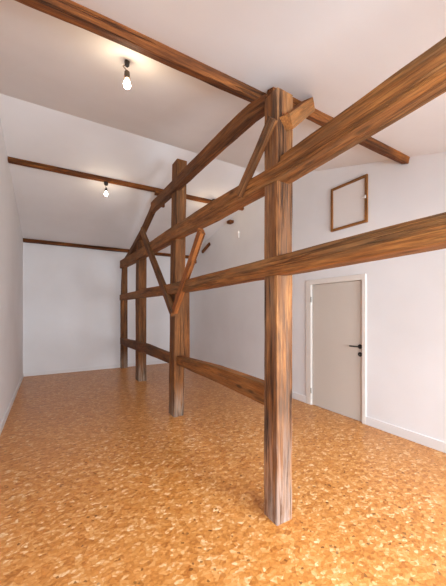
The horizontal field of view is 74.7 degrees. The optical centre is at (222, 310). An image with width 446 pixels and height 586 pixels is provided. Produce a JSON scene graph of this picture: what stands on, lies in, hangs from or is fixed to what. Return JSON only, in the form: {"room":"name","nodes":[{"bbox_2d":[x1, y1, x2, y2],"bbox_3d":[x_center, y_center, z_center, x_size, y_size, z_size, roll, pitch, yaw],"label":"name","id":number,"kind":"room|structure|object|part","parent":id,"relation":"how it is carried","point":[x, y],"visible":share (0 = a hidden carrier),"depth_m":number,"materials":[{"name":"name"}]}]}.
{"room":"attic room","nodes":[
{"label":"attic room","id":0,"kind":"room"},
{"bbox_2d":[0,119,22,424],"bbox_3d":[-2.163,-0.487,2.415,0.200,3.975,9.760,0,0,-31],"label":"wall","id":1,"kind":"structure","parent":0,"point":[11,239],"depth_m":4.34,"materials":[{"name":"white paint"}]},
{"bbox_2d":[0,373,23,434],"bbox_3d":[-2.067,1.458,2.462,0.014,0.085,9.744,0,0,-31],"label":"baseboard","id":2,"kind":"structure","parent":1,"relation":"attached to","point":[22,376],"depth_m":4.44,"materials":[{"name":"white wood"}]},
{"bbox_2d":[23,242,187,372],"bbox_3d":[-2.839,-0.044,7.803,4.530,3.087,0.200,0,0,-31],"label":"wall","id":3,"kind":"structure","parent":0,"point":[71,295],"depth_m":7.26,"materials":[{"name":"white paint"}]},
{"bbox_2d":[24,361,166,376],"bbox_3d":[-2.784,1.458,7.710,4.130,0.085,0.016,0,0,-31],"label":"baseboard","id":4,"kind":"structure","parent":3,"relation":"attached to","point":[152,362],"depth_m":7.28,"materials":[{"name":"white wood"}]},
{"bbox_2d":[0,363,445,585],"bbox_3d":[-0.301,1.600,3.518,4.530,0.200,10.160,0,0,-31],"label":"floor","id":5,"kind":"structure","parent":0,"point":[100,485],"depth_m":2.40,"materials":[{"name":"orange wood"}]},
{"bbox_2d":[120,37,445,525],"bbox_3d":[-0.183,-0.340,3.581,0.593,3.682,9.752,0,0,-28],"label":"truss","id":6,"kind":"object","parent":5,"relation":"on","point":[422,80],"visible":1,"depth_m":2.09,"materials":[{"name":"brown wood"}]},
{"bbox_3d":[-2.618,0.170,7.719,0.163,2.661,0.146,0,0,-31],"label":"post","id":7,"kind":"part","parent":6,"relation":"part of","materials":[{"name":"brown wood"}]},
{"bbox_3d":[-1.784,-0.011,6.354,0.175,3.022,0.285,0,0,-31],"label":"post","id":8,"kind":"part","parent":6,"relation":"part of","materials":[{"name":"brown wood"}]},
{"bbox_3d":[-1.704,0.756,6.029,0.125,0.251,3.997,0,0,-29],"label":"rail","id":9,"kind":"part","parent":6,"relation":"part of","materials":[{"name":"brown wood"}]},
{"bbox_3d":[-0.659,-0.330,4.252,0.201,3.662,0.224,0,0,-31],"label":"post","id":10,"kind":"part","parent":6,"relation":"part of","materials":[{"name":"brown wood"}]},
{"bbox_3d":[-0.113,0.662,3.182,0.089,0.195,2.276,0,0,-27],"label":"rail","id":11,"kind":"part","parent":6,"relation":"part of","materials":[{"name":"brown wood"}]},
{"bbox_3d":[0.404,-0.030,2.135,0.154,3.060,0.151,0,0,-31],"label":"post","id":12,"kind":"part","parent":6,"relation":"part of","materials":[{"name":"brown wood"}]},
{"bbox_3d":[-0.334,-1.107,3.499,0.202,0.449,9.753,0,0,-28],"label":"rail","id":13,"kind":"part","parent":6,"relation":"part of","materials":[{"name":"brown wood"}]},
{"bbox_3d":[-0.347,-0.334,3.490,0.186,0.189,9.750,0,0,-28],"label":"rail","id":14,"kind":"part","parent":6,"relation":"part of","materials":[{"name":"brown wood"}]},
{"bbox_2d":[0,0,445,254],"bbox_3d":[-0.301,-1.699,3.518,4.530,1.993,10.160,0,0,-31],"label":"ceiling","id":15,"kind":"structure","parent":0,"point":[65,102],"depth_m":2.63,"materials":[{"name":"white paint"}]},
{"bbox_2d":[23,238,188,258],"bbox_3d":[-2.762,-1.607,7.672,4.120,0.093,0.088,0,0,-31],"label":"ceiling beam","id":16,"kind":"structure","parent":15,"relation":"attached to","point":[25,240],"depth_m":7.22,"materials":[{"name":"brown wood"}]},
{"bbox_2d":[8,156,243,210],"bbox_3d":[-1.346,-2.212,5.283,4.120,0.088,0.089,0,0,-30],"label":"ceiling beam","id":17,"kind":"structure","parent":15,"relation":"attached to","point":[12,160],"depth_m":4.77,"materials":[{"name":"brown wood"}]},
{"bbox_2d":[104,181,107,195],"bbox_3d":[-1.975,-2.059,4.932,0.071,0.230,0.071,0,0,-31],"label":"pendant lamp","id":18,"kind":"object","parent":17,"relation":"hanging from","point":[105,182],"visible":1,"depth_m":4.92,"materials":[{"name":"white glass"}]},
{"bbox_2d":[123,59,130,88],"bbox_3d":[-0.745,-1.836,2.267,0.053,0.215,0.053,0,0,36],"label":"pendant lamp","id":19,"kind":"object","parent":15,"relation":"hanging from","point":[127,85],"visible":1,"depth_m":2.25,"materials":[{"name":"white glass"}]},
{"bbox_2d":[124,70,129,79],"bbox_3d":[-0.745,-1.832,2.267,0.046,0.063,0.046,0,0,-31],"label":"socket","id":20,"kind":"object","parent":19,"relation":"attached to","point":[126,73],"depth_m":2.25,"materials":[{"name":"black plastic"}]},
{"bbox_3d":[-0.745,-1.766,2.267,0.053,0.075,0.053,0,0,-31],"label":"bulb","id":21,"kind":"part","parent":19,"relation":"part of","materials":[{"name":"white glass"}]},
{"bbox_2d":[15,0,265,102],"bbox_3d":[-0.556,-1.807,1.973,2.107,0.109,0.126,0,0,-30],"label":"ceiling beam","id":22,"kind":"structure","parent":15,"relation":"attached to","point":[69,11],"depth_m":1.94,"materials":[{"name":"brown wood"}]},
{"bbox_2d":[267,87,409,163],"bbox_3d":[1.262,-1.765,2.897,2.065,0.098,0.098,0,0,-31],"label":"ceiling beam","id":23,"kind":"structure","parent":15,"relation":"attached to","point":[318,117],"depth_m":3.05,"materials":[{"name":"brown wood"}]},
{"bbox_2d":[190,152,445,441],"bbox_3d":[1.562,-0.487,4.622,0.200,3.975,9.760,0,0,-31],"label":"wall","id":24,"kind":"structure","parent":0,"point":[406,295],"depth_m":3.74,"materials":[{"name":"white paint"}]},
{"bbox_2d":[201,242,209,252],"bbox_3d":[-0.457,-1.680,7.784,0.048,0.214,0.445,0,0,-31],"label":"stub","id":25,"kind":"object","parent":24,"relation":"attached to","point":[208,244],"visible":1,"depth_m":7.75,"materials":[{"name":"brown wood"}]},
{"bbox_2d":[306,274,365,424],"bbox_3d":[1.698,0.502,4.352,0.240,1.995,1.047,0,0,-31],"label":"door","id":26,"kind":"structure","parent":24,"relation":"in","point":[335,306],"depth_m":4.28,"materials":[{"name":"wood"}]},
{"bbox_2d":[331,174,367,231],"bbox_3d":[1.746,-1.485,4.077,0.040,0.631,0.576,0,0,-31],"label":"hatch","id":27,"kind":"object","parent":24,"relation":"attached to","point":[349,200],"visible":1,"depth_m":4.05,"materials":[{"name":"paint"}]},
{"bbox_2d":[292,392,445,452],"bbox_3d":[1.473,1.444,4.560,0.016,0.112,9.744,0,0,-31],"label":"baseboard","id":28,"kind":"structure","parent":24,"relation":"attached to","point":[421,439],"depth_m":3.44,"materials":[{"name":"white wood"}]}
]}

